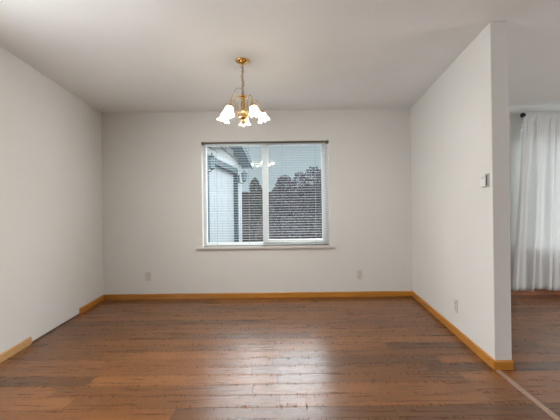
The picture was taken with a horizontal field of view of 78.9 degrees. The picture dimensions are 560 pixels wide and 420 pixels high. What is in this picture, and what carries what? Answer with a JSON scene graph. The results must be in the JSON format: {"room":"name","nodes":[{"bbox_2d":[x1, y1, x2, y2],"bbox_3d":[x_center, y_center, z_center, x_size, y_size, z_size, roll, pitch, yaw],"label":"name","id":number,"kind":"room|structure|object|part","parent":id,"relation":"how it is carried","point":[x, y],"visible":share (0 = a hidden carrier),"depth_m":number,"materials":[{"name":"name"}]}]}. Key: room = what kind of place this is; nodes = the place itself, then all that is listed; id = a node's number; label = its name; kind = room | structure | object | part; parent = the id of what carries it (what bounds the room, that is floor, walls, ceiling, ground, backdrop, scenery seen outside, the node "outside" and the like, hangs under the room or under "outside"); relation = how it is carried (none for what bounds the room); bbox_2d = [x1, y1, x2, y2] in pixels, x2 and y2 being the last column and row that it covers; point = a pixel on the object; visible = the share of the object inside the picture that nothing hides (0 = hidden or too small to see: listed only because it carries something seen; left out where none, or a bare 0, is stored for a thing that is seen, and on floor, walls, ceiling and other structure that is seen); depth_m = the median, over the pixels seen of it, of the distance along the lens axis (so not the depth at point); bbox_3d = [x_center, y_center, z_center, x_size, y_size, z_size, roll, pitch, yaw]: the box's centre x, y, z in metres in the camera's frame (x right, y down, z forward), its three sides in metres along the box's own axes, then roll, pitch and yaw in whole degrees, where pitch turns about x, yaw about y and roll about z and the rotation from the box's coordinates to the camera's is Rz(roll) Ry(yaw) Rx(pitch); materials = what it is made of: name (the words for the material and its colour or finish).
{"room":"empty dining room","nodes":[
{"label":"empty dining room","id":0,"kind":"room"},
{"bbox_2d":[0,46,103,352],"bbox_3d":[-2.000,-0.061,0.043,0.140,2.440,9.200,-1,0,-5],"label":"wall","id":1,"kind":"structure","parent":0,"point":[51,201],"depth_m":3.19,"materials":[{"name":"paint"}]},
{"bbox_2d":[0,336,31,362],"bbox_3d":[-1.862,1.124,-0.488,0.012,0.066,6.922,-1,0,-5],"label":"baseboard","id":2,"kind":"structure","parent":1,"relation":"attached to","point":[6,354],"depth_m":2.75,"materials":[{"name":"brown wood"}]},
{"bbox_2d":[79,295,103,313],"bbox_3d":[-2.269,1.135,4.114,0.012,0.066,0.611,-1,0,-5],"label":"baseboard","id":3,"kind":"structure","parent":1,"relation":"attached to","point":[89,305],"depth_m":4.07,"materials":[{"name":"brown wood"}]},
{"bbox_2d":[0,294,559,419],"bbox_3d":[1.116,1.194,0.115,8.600,0.150,9.032,-1,0,0],"label":"floor","id":4,"kind":"structure","parent":0,"point":[384,357],"depth_m":2.49,"materials":[{"name":"brown wood"}]},
{"bbox_2d":[496,370,559,419],"bbox_3d":[1.420,1.113,0.861,0.036,0.006,3.000,-1,0,4],"label":"trim","id":5,"kind":"structure","parent":4,"relation":"on","point":[555,417],"depth_m":2.02,"materials":[{"name":"brown wood"}]},
{"bbox_2d":[0,0,559,112],"bbox_3d":[1.082,-1.396,0.118,8.600,0.150,9.032,-1,0,0],"label":"ceiling","id":6,"kind":"structure","parent":0,"point":[116,56],"depth_m":2.73,"materials":[{"name":"paint"}]},
{"bbox_2d":[217,57,269,125],"bbox_3d":[-0.324,-1.018,2.969,0.465,0.561,0.445,-1,0,0],"label":"chandelier","id":7,"kind":"object","parent":6,"relation":"hanging from","point":[227,113],"visible":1,"depth_m":2.93,"materials":[{"name":"white glass"}]},
{"bbox_3d":[-0.500,-0.813,3.007,0.106,0.102,0.103,-1,0,0],"label":"lamp shade","id":8,"kind":"part","parent":7,"relation":"part of","materials":[{"name":"white glass"}]},
{"bbox_3d":[-0.428,-0.814,2.795,0.109,0.103,0.101,-1,0,0],"label":"lamp shade","id":9,"kind":"part","parent":7,"relation":"part of","materials":[{"name":"white glass"}]},
{"bbox_3d":[-0.375,-0.888,2.874,0.008,0.166,0.133,-1,0,35],"label":"arm","id":10,"kind":"part","parent":7,"relation":"part of","materials":[{"name":"gold metal"}]},
{"bbox_3d":[-0.324,-1.123,2.952,0.028,0.260,0.022,-1,0,14],"label":"chain","id":11,"kind":"part","parent":7,"relation":"part of","materials":[{"name":"gold metal"}]},
{"bbox_3d":[-0.323,-0.815,3.141,0.110,0.103,0.101,-1,0,0],"label":"lamp shade","id":12,"kind":"part","parent":7,"relation":"part of","materials":[{"name":"white glass"}]},
{"bbox_3d":[-0.264,-0.890,2.876,0.008,0.166,0.133,-1,0,-37],"label":"arm","id":13,"kind":"part","parent":7,"relation":"part of","materials":[{"name":"gold metal"}]},
{"bbox_3d":[-0.207,-0.817,2.799,0.109,0.104,0.101,-1,0,0],"label":"lamp shade","id":14,"kind":"part","parent":7,"relation":"part of","materials":[{"name":"white glass"}]},
{"bbox_3d":[-0.142,-0.817,3.013,0.106,0.104,0.102,-1,0,0],"label":"lamp shade","id":15,"kind":"part","parent":7,"relation":"part of","materials":[{"name":"white glass"}]},
{"bbox_2d":[101,106,559,293],"bbox_3d":[1.199,-0.096,4.510,8.400,2.440,0.170,-1,0,0],"label":"wall","id":16,"kind":"structure","parent":0,"point":[153,170],"depth_m":4.43,"materials":[{"name":"paint"}]},
{"bbox_2d":[145,272,150,280],"bbox_3d":[-1.721,0.866,4.437,0.072,0.118,0.010,-1,0,0],"label":"wall outlet","id":17,"kind":"object","parent":16,"relation":"attached to","point":[147,274],"visible":1,"depth_m":4.43,"materials":[{"name":"white plastic"}]},
{"bbox_2d":[104,291,411,299],"bbox_3d":[-0.288,1.110,4.427,4.020,0.066,0.012,-1,0,0],"label":"baseboard","id":18,"kind":"structure","parent":16,"relation":"attached to","point":[356,293],"depth_m":4.42,"materials":[{"name":"brown wood"}]},
{"bbox_2d":[197,245,333,249],"bbox_3d":[-0.189,0.487,4.458,1.788,0.031,0.130,-1,0,0],"label":"trim","id":19,"kind":"structure","parent":16,"relation":"attached to","point":[285,246],"depth_m":4.40,"materials":[{"name":"paint"}]},
{"bbox_2d":[203,143,328,245],"bbox_3d":[-0.187,-0.211,4.552,1.660,1.380,0.094,-1,0,0],"label":"window","id":20,"kind":"structure","parent":16,"relation":"in","point":[324,159],"depth_m":4.52,"materials":[{"name":"white plastic"}]},
{"bbox_3d":[-0.599,-0.209,4.579,0.785,1.316,0.025,-1,0,0],"label":"sash","id":21,"kind":"part","parent":20,"relation":"part of","materials":[{"name":"white plastic"}]},
{"bbox_2d":[201,140,328,245],"bbox_3d":[-0.188,-0.215,4.450,1.658,1.365,0.057,-1,0,0],"label":"window blind","id":22,"kind":"object","parent":20,"relation":"attached to","point":[326,141],"visible":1,"depth_m":4.45,"materials":[{"name":"plastic"}]},
{"bbox_3d":[-0.407,-0.199,4.462,0.002,1.331,0.029,-1,0,0],"label":"ladder cord","id":23,"kind":"part","parent":22,"relation":"part of","materials":[{"name":"white fabric"}]},
{"bbox_3d":[-0.179,0.463,4.460,1.632,0.009,0.024,-1,0,0],"label":"rail","id":24,"kind":"part","parent":22,"relation":"part of","materials":[{"name":"plastic"}]},
{"bbox_3d":[0.188,-0.219,4.535,0.840,1.324,0.042,-1,0,0],"label":"sash","id":25,"kind":"part","parent":20,"relation":"part of","materials":[{"name":"white plastic"}]},
{"bbox_2d":[357,270,361,278],"bbox_3d":[1.036,0.841,4.420,0.072,0.118,0.010,-1,0,0],"label":"wall outlet","id":26,"kind":"object","parent":16,"relation":"attached to","point":[359,272],"visible":1,"depth_m":4.42,"materials":[{"name":"white plastic"}]},
{"bbox_2d":[511,289,559,294],"bbox_3d":[3.536,1.060,4.403,3.337,0.066,0.012,-1,0,0],"label":"baseboard","id":27,"kind":"structure","parent":16,"relation":"attached to","point":[541,291],"depth_m":4.40,"materials":[{"name":"brown wood"}]},
{"bbox_3d":[4.079,-1.216,4.342,2.052,0.064,0.132,-1,0,0],"label":"curtain rod","id":28,"kind":"object","parent":16,"relation":"attached to","visible":0},
{"bbox_2d":[512,111,558,290],"bbox_3d":[3.226,-0.111,4.310,0.608,2.270,0.078,-1,0,0],"label":"curtain","id":29,"kind":"object","parent":28,"relation":"hanging from","point":[534,242],"visible":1,"depth_m":4.31,"materials":[{"name":"fabric"}]},
{"bbox_2d":[552,111,559,290],"bbox_3d":[3.903,-0.114,4.307,0.949,2.282,0.078,-1,0,0],"label":"curtain","id":30,"kind":"object","parent":28,"relation":"hanging from","point":[556,248],"visible":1,"depth_m":4.30,"materials":[{"name":"fabric"}]},
{"bbox_2d":[410,21,511,359],"bbox_3d":[1.664,-0.104,3.432,0.119,2.440,2.124,-1,0,6],"label":"wall","id":31,"kind":"structure","parent":0,"point":[460,132],"depth_m":2.77,"materials":[{"name":"paint"}]},
{"bbox_2d":[412,291,493,369],"bbox_3d":[1.609,1.084,3.395,0.012,0.066,2.053,-1,0,6],"label":"baseboard","id":32,"kind":"structure","parent":31,"relation":"attached to","point":[482,354],"depth_m":2.95,"materials":[{"name":"brown wood"}]},
{"bbox_2d":[454,298,457,312],"bbox_3d":[1.567,0.852,3.032,0.010,0.118,0.072,-1,0,6],"label":"wall outlet","id":33,"kind":"object","parent":31,"relation":"attached to","point":[455,300],"visible":1,"depth_m":3.02,"materials":[{"name":"white plastic"}]},
{"bbox_2d":[480,173,488,187],"bbox_3d":[1.486,-0.213,2.472,0.022,0.098,0.095,-1,0,6],"label":"thermostat","id":34,"kind":"object","parent":31,"relation":"attached to","point":[484,179],"visible":1,"depth_m":2.45,"materials":[{"name":"plastic"}]},
{"bbox_2d":[494,360,513,369],"bbox_3d":[1.561,1.083,2.374,0.131,0.066,0.012,-1,0,0],"label":"baseboard","id":35,"kind":"structure","parent":31,"relation":"attached to","point":[498,364],"depth_m":2.37,"materials":[{"name":"brown wood"}]},
{"label":"outside","id":36,"kind":"structure","parent":0,"visible":0},
{"bbox_3d":[0.020,1.520,62.339,120.000,0.100,115.318,-1,0,0],"label":"ground","id":37,"kind":"structure","parent":36,"visible":0},
{"bbox_2d":[207,146,252,241],"bbox_3d":[-3.488,-0.316,8.302,4.330,3.513,7.170,-1,0,7],"label":"garage wing","id":38,"kind":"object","parent":37,"relation":"on","point":[231,215],"visible":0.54,"depth_m":9.71},
{"bbox_2d":[207,153,216,171],"bbox_3d":[-1.563,-1.068,7.631,0.299,0.447,0.232,-1,0,7],"label":"lamp","id":39,"kind":"object","parent":38,"relation":"attached to","point":[212,163],"visible":0.75,"depth_m":7.57,"materials":[{"name":"metal"}]},
{"bbox_3d":[-1.529,-1.048,7.627,0.170,0.222,0.170,-1,0,29],"label":"lantern glass","id":40,"kind":"part","parent":39,"relation":"part of","materials":[{"name":"glass"}]},
{"bbox_3d":[-1.542,0.066,9.251,0.135,2.700,2.948,-1,0,7],"label":"door casing","id":41,"kind":"part","parent":38,"relation":"part of","materials":[{"name":"teal paint"}]},
{"bbox_2d":[238,170,247,183],"bbox_3d":[-1.173,-1.068,10.858,0.299,0.447,0.232,-1,0,7],"label":"lamp","id":42,"kind":"object","parent":38,"relation":"attached to","point":[244,174],"visible":0.98,"depth_m":10.81,"materials":[{"name":"metal"}]},
{"bbox_2d":[249,178,262,241],"bbox_3d":[-0.858,0.128,11.995,0.505,2.581,0.509,-1,0,31],"label":"columnar evergreen","id":43,"kind":"object","parent":37,"relation":"on","point":[252,181],"visible":0.66,"depth_m":11.90,"materials":[{"name":"green plant"}]},
{"bbox_2d":[255,214,262,241],"bbox_3d":[-0.608,0.770,10.800,0.417,1.280,0.444,-1,0,0],"label":"shrub","id":44,"kind":"object","parent":37,"relation":"on","point":[260,232],"visible":0.48,"depth_m":10.70,"materials":[{"name":"green plant"}]},
{"bbox_2d":[242,191,306,241],"bbox_3d":[1.219,0.325,12.661,7.129,2.120,0.162,-1,0,0],"label":"fence","id":45,"kind":"object","parent":37,"relation":"on","point":[245,195],"visible":0.02,"depth_m":12.58,"materials":[{"name":"grey wood"}]},
{"bbox_2d":[269,175,299,238],"bbox_3d":[0.033,0.247,8.700,0.955,2.312,1.060,-1,0,0],"label":"tree","id":46,"kind":"object","parent":37,"relation":"on","point":[279,193],"visible":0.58,"depth_m":8.45,"materials":[{"name":"green plant"}]},
{"bbox_2d":[290,165,321,238],"bbox_3d":[1.011,0.030,10.248,1.913,2.730,1.364,-1,0,0],"label":"tree","id":47,"kind":"object","parent":37,"relation":"on","point":[312,214],"visible":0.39,"depth_m":9.93,"materials":[{"name":"green plant"}]}
]}

